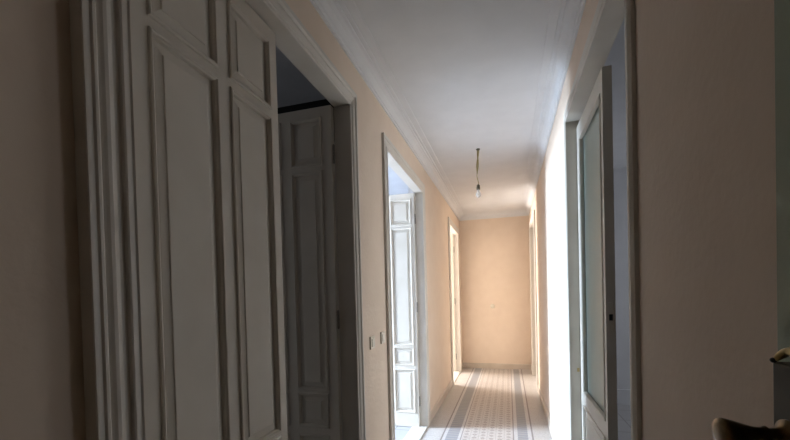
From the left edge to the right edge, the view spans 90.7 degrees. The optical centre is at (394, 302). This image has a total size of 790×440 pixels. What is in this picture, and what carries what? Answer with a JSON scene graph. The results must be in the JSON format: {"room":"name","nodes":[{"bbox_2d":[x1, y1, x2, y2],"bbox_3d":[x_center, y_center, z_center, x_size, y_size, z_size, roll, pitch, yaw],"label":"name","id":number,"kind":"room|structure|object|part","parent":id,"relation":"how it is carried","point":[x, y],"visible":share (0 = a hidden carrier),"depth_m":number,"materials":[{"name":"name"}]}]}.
{"room":"apartment hallway","nodes":[
{"label":"apartment hallway","id":0,"kind":"room"},
{"bbox_2d":[0,0,462,439],"bbox_3d":[0.003,-0.093,3.298,0.070,2.950,8.940,-1,1,16],"label":"wall","id":1,"kind":"structure","parent":0,"point":[42,377],"depth_m":0.79,"materials":[{"name":"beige paint"}]},
{"bbox_2d":[129,0,287,439],"bbox_3d":[-0.581,0.160,1.306,0.057,2.526,0.708,-1,1,16],"label":"door","id":2,"kind":"structure","parent":1,"relation":"in","point":[204,76],"depth_m":1.24,"materials":[{"name":"white paint"}]},
{"bbox_3d":[-0.644,-0.904,1.164,0.057,0.278,0.262,-1,1,16],"label":"panel","id":3,"kind":"part","parent":2,"relation":"part of","materials":[{"name":"white paint"}]},
{"bbox_3d":[-0.624,-0.098,1.177,0.057,1.280,0.262,-1,1,16],"label":"panel","id":4,"kind":"part","parent":2,"relation":"part of","materials":[{"name":"white paint"}]},
{"bbox_3d":[-0.558,-0.911,1.461,0.057,0.278,0.244,-1,1,16],"label":"panel","id":5,"kind":"part","parent":2,"relation":"part of","materials":[{"name":"white paint"}]},
{"bbox_3d":[-0.537,-0.105,1.474,0.057,1.280,0.244,-1,1,16],"label":"panel","id":6,"kind":"part","parent":2,"relation":"part of","materials":[{"name":"white paint"}]},
{"bbox_2d":[69,0,365,439],"bbox_3d":[-0.464,0.098,1.609,0.107,2.647,1.598,-1,1,16],"label":"trim","id":7,"kind":"structure","parent":1,"relation":"attached to","point":[100,35],"depth_m":0.90,"materials":[{"name":"paint"}]},
{"bbox_2d":[278,105,342,439],"bbox_3d":[-0.651,0.145,2.354,0.699,2.526,0.057,-1,1,16],"label":"door","id":8,"kind":"structure","parent":1,"relation":"in","point":[306,136],"depth_m":2.28,"materials":[{"name":"white paint"}]},
{"bbox_3d":[-0.801,-0.920,2.373,0.275,0.278,0.057,-1,1,16],"label":"panel","id":9,"kind":"part","parent":8,"relation":"part of","materials":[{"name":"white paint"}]},
{"bbox_3d":[-0.781,-0.113,2.386,0.275,1.280,0.057,-1,1,16],"label":"panel","id":10,"kind":"part","parent":8,"relation":"part of","materials":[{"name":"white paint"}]},
{"bbox_3d":[-0.761,0.641,2.398,0.275,0.206,0.057,-1,1,16],"label":"panel","id":11,"kind":"part","parent":8,"relation":"part of","materials":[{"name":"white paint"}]},
{"bbox_3d":[-0.514,-0.926,2.289,0.202,0.278,0.057,-1,1,16],"label":"panel","id":12,"kind":"part","parent":8,"relation":"part of","materials":[{"name":"white paint"}]},
{"bbox_3d":[-0.493,-0.119,2.302,0.202,1.280,0.057,-1,1,16],"label":"panel","id":13,"kind":"part","parent":8,"relation":"part of","materials":[{"name":"white paint"}]},
{"bbox_3d":[-0.473,0.635,2.314,0.202,0.206,0.057,-1,1,16],"label":"panel","id":14,"kind":"part","parent":8,"relation":"part of","materials":[{"name":"white paint"}]},
{"bbox_3d":[-0.464,1.013,2.321,0.202,0.474,0.057,-1,1,16],"label":"panel","id":15,"kind":"part","parent":8,"relation":"part of","materials":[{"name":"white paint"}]},
{"bbox_2d":[370,336,374,349],"bbox_3d":[-0.148,0.269,2.598,0.014,0.084,0.084,-1,1,16],"label":"light switch","id":16,"kind":"object","parent":1,"relation":"attached to","point":[372,338],"visible":1,"depth_m":2.57,"materials":[{"name":"beige plastic"}]},
{"bbox_2d":[380,331,384,343],"bbox_3d":[-0.086,0.255,2.814,0.014,0.084,0.084,-1,1,16],"label":"light switch","id":17,"kind":"object","parent":1,"relation":"attached to","point":[382,334],"visible":1,"depth_m":2.79,"materials":[{"name":"beige plastic"}]},
{"bbox_2d":[389,193,420,426],"bbox_3d":[-0.041,0.098,4.299,0.610,2.526,0.057,-1,1,16],"label":"door","id":18,"kind":"structure","parent":1,"relation":"in","point":[402,216],"depth_m":4.24,"materials":[{"name":"white paint"}]},
{"bbox_3d":[0.064,-0.973,4.243,0.232,0.278,0.057,-1,1,16],"label":"panel","id":19,"kind":"part","parent":18,"relation":"part of","materials":[{"name":"white paint"}]},
{"bbox_3d":[0.085,-0.166,4.256,0.232,1.280,0.057,-1,1,16],"label":"panel","id":20,"kind":"part","parent":18,"relation":"part of","materials":[{"name":"white paint"}]},
{"bbox_3d":[0.105,0.588,4.268,0.232,0.206,0.057,-1,1,16],"label":"panel","id":21,"kind":"part","parent":18,"relation":"part of","materials":[{"name":"white paint"}]},
{"bbox_3d":[0.114,0.966,4.274,0.232,0.474,0.057,-1,1,16],"label":"panel","id":22,"kind":"part","parent":18,"relation":"part of","materials":[{"name":"white paint"}]},
{"bbox_2d":[381,132,430,439],"bbox_3d":[0.116,0.049,3.635,0.092,2.649,1.478,-1,1,16],"label":"trim","id":23,"kind":"structure","parent":1,"relation":"attached to","point":[391,156],"depth_m":3.97,"materials":[{"name":"paint"}]},
{"bbox_2d":[403,426,427,439],"bbox_3d":[0.102,1.373,3.654,0.162,0.022,1.270,-1,1,16],"label":"floor","id":24,"kind":"structure","parent":1,"relation":"attached to","point":[415,433],"depth_m":4.02,"materials":[{"name":"stone"}]},
{"bbox_2d":[430,363,462,420],"bbox_3d":[0.231,1.318,3.828,0.014,0.100,7.860,-1,1,16],"label":"baseboard","id":25,"kind":"structure","parent":1,"relation":"attached to","point":[439,402],"depth_m":5.07,"materials":[{"name":"beige wood"}]},
{"bbox_2d":[450,234,456,370],"bbox_3d":[0.863,0.026,7.261,0.525,2.526,0.057,-1,1,16],"label":"door","id":26,"kind":"structure","parent":1,"relation":"in","point":[451,236],"depth_m":7.18,"materials":[{"name":"white paint"}]},
{"bbox_2d":[448,217,461,384],"bbox_3d":[1.002,-0.023,6.697,0.090,2.647,1.230,-1,1,16],"label":"trim","id":27,"kind":"structure","parent":1,"relation":"attached to","point":[452,227],"depth_m":7.20,"materials":[{"name":"paint"}]},
{"bbox_2d":[454,371,460,381],"bbox_3d":[0.999,1.299,6.745,0.162,0.022,1.030,-1,1,16],"label":"trim","id":28,"kind":"structure","parent":1,"relation":"attached to","point":[456,373],"depth_m":6.92,"materials":[{"name":"stone"}]},
{"bbox_2d":[334,142,342,429],"bbox_3d":[-1.924,-0.046,3.473,3.570,2.950,0.100,-1,1,16],"label":"wall partition","id":29,"kind":"structure","parent":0,"point":[334,142],"depth_m":2.99,"materials":[{"name":"paint"}]},
{"bbox_2d":[278,99,334,141],"bbox_3d":[-1.981,-1.338,3.375,3.569,0.299,0.059,-1,1,16],"label":"trim","id":30,"kind":"structure","parent":29,"relation":"attached to","point":[324,102],"depth_m":2.97,"materials":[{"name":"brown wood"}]},
{"bbox_2d":[408,187,455,394],"bbox_3d":[-0.069,-0.092,3.319,0.080,2.950,8.940,-1,1,16],"label":"wall","id":31,"kind":"structure","parent":0,"point":[409,189],"depth_m":4.29,"materials":[{"name":"paint"}]},
{"bbox_2d":[276,0,626,213],"bbox_3d":[0.482,-1.649,3.752,8.100,0.180,10.450,-1,1,16],"label":"ceiling","id":32,"kind":"structure","parent":0,"point":[467,71],"depth_m":2.77,"materials":[{"name":"paint"}]},
{"bbox_2d":[476,148,479,189],"bbox_3d":[0.870,-1.351,4.092,0.056,0.507,0.056,-1,1,16],"label":"pendant lamp","id":33,"kind":"object","parent":32,"relation":"hanging from","point":[477,149],"visible":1,"depth_m":4.08,"materials":[{"name":"brown metal"}]},
{"bbox_2d":[459,216,531,363],"bbox_3d":[1.900,-0.211,7.479,1.546,2.950,0.150,-1,1,16],"label":"wall","id":34,"kind":"structure","parent":0,"point":[494,252],"depth_m":7.40,"materials":[{"name":"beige paint"}]},
{"bbox_2d":[463,363,530,369],"bbox_3d":[1.929,1.215,7.419,1.248,0.100,0.014,-1,1,16],"label":"baseboard","id":35,"kind":"structure","parent":34,"relation":"attached to","point":[465,365],"depth_m":7.41,"materials":[{"name":"beige wood"}]},
{"bbox_2d":[395,368,630,439],"bbox_3d":[0.373,1.435,3.150,8.100,0.120,9.090,-1,1,16],"label":"floor","id":36,"kind":"structure","parent":0,"point":[482,403],"depth_m":4.71,"materials":[{"name":"tile"}]},
{"bbox_2d":[613,167,629,389],"bbox_3d":[3.461,-0.207,4.730,2.984,2.950,0.100,-1,1,16],"label":"wall partition","id":37,"kind":"structure","parent":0,"point":[620,174],"depth_m":4.86,"materials":[{"name":"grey paint"}]},
{"bbox_2d":[617,389,630,404],"bbox_3d":[3.481,1.174,4.696,2.984,0.190,0.018,-1,1,16],"label":"baseboard","id":38,"kind":"structure","parent":37,"relation":"attached to","point":[623,395],"depth_m":4.87,"materials":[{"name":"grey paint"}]},
{"bbox_2d":[529,0,777,439],"bbox_3d":[1.300,-0.121,2.921,0.080,2.950,8.940,-1,1,16],"label":"wall","id":39,"kind":"structure","parent":0,"point":[705,69],"depth_m":0.85,"materials":[{"name":"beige paint"}]},
{"bbox_2d":[310,0,585,220],"bbox_3d":[0.763,-1.545,3.606,1.276,0.097,7.860,-1,1,16],"label":"trim","id":40,"kind":"structure","parent":39,"relation":"attached to","point":[343,18],"depth_m":2.72,"materials":[{"name":"paint"}]},
{"bbox_2d":[529,209,538,391],"bbox_3d":[2.236,-0.034,6.183,0.106,2.620,1.240,-1,1,16],"label":"trim","id":41,"kind":"structure","parent":39,"relation":"attached to","point":[532,227],"depth_m":6.70,"materials":[{"name":"paint"}]},
{"bbox_2d":[531,364,556,439],"bbox_3d":[1.442,1.292,3.476,0.014,0.100,7.860,-1,1,16],"label":"baseboard","id":42,"kind":"structure","parent":39,"relation":"attached to","point":[548,420],"depth_m":4.33,"materials":[{"name":"beige wood"}]},
{"bbox_2d":[577,65,617,439],"bbox_3d":[1.131,0.120,2.204,0.059,2.488,0.727,-1,1,16],"label":"door","id":43,"kind":"structure","parent":39,"relation":"in","point":[595,175],"depth_m":2.09,"materials":[{"name":"paint"}]},
{"bbox_3d":[1.116,-0.220,2.170,0.005,1.608,0.578,-1,1,16],"label":"glass pane","id":44,"kind":"part","parent":43,"relation":"part of","materials":[{"name":"glass"}]},
{"bbox_3d":[1.149,0.952,2.203,0.059,0.585,0.572,-1,1,16],"label":"panel","id":45,"kind":"part","parent":43,"relation":"part of","materials":[{"name":"paint"}]},
{"bbox_3d":[1.029,0.068,1.860,0.020,0.130,0.002,-1,1,16],"label":"lock plate","id":46,"kind":"part","parent":43,"relation":"part of","materials":[{"name":"paint"}]},
{"bbox_2d":[563,0,641,439],"bbox_3d":[1.001,0.063,1.914,0.100,2.630,1.450,-1,1,16],"label":"trim","id":47,"kind":"structure","parent":39,"relation":"attached to","point":[609,16],"depth_m":1.74,"materials":[{"name":"paint"}]},
{"bbox_3d":[-0.311,-0.028,-0.202,1.276,2.950,0.120,-1,1,16],"label":"wall","id":48,"kind":"structure","parent":0,"visible":0},
{"bbox_2d":[711,0,789,439],"bbox_3d":[0.366,0.308,0.126,0.160,2.220,0.842,-1,1,16],"label":"door","id":49,"kind":"structure","parent":48,"relation":"in","point":[721,428],"depth_m":0.49,"materials":[{"name":"grey paint"}]},
{"bbox_3d":[0.410,0.151,0.446,0.070,0.035,0.035,-1,1,9],"label":"knob","id":50,"kind":"part","parent":49,"relation":"part of","materials":[{"name":"brown metal"}]},
{"bbox_3d":[0.444,0.062,0.414,0.018,0.019,0.100,-1,1,16],"label":"bolt lever","id":51,"kind":"part","parent":49,"relation":"part of","materials":[{"name":"gold metal"}]}
]}

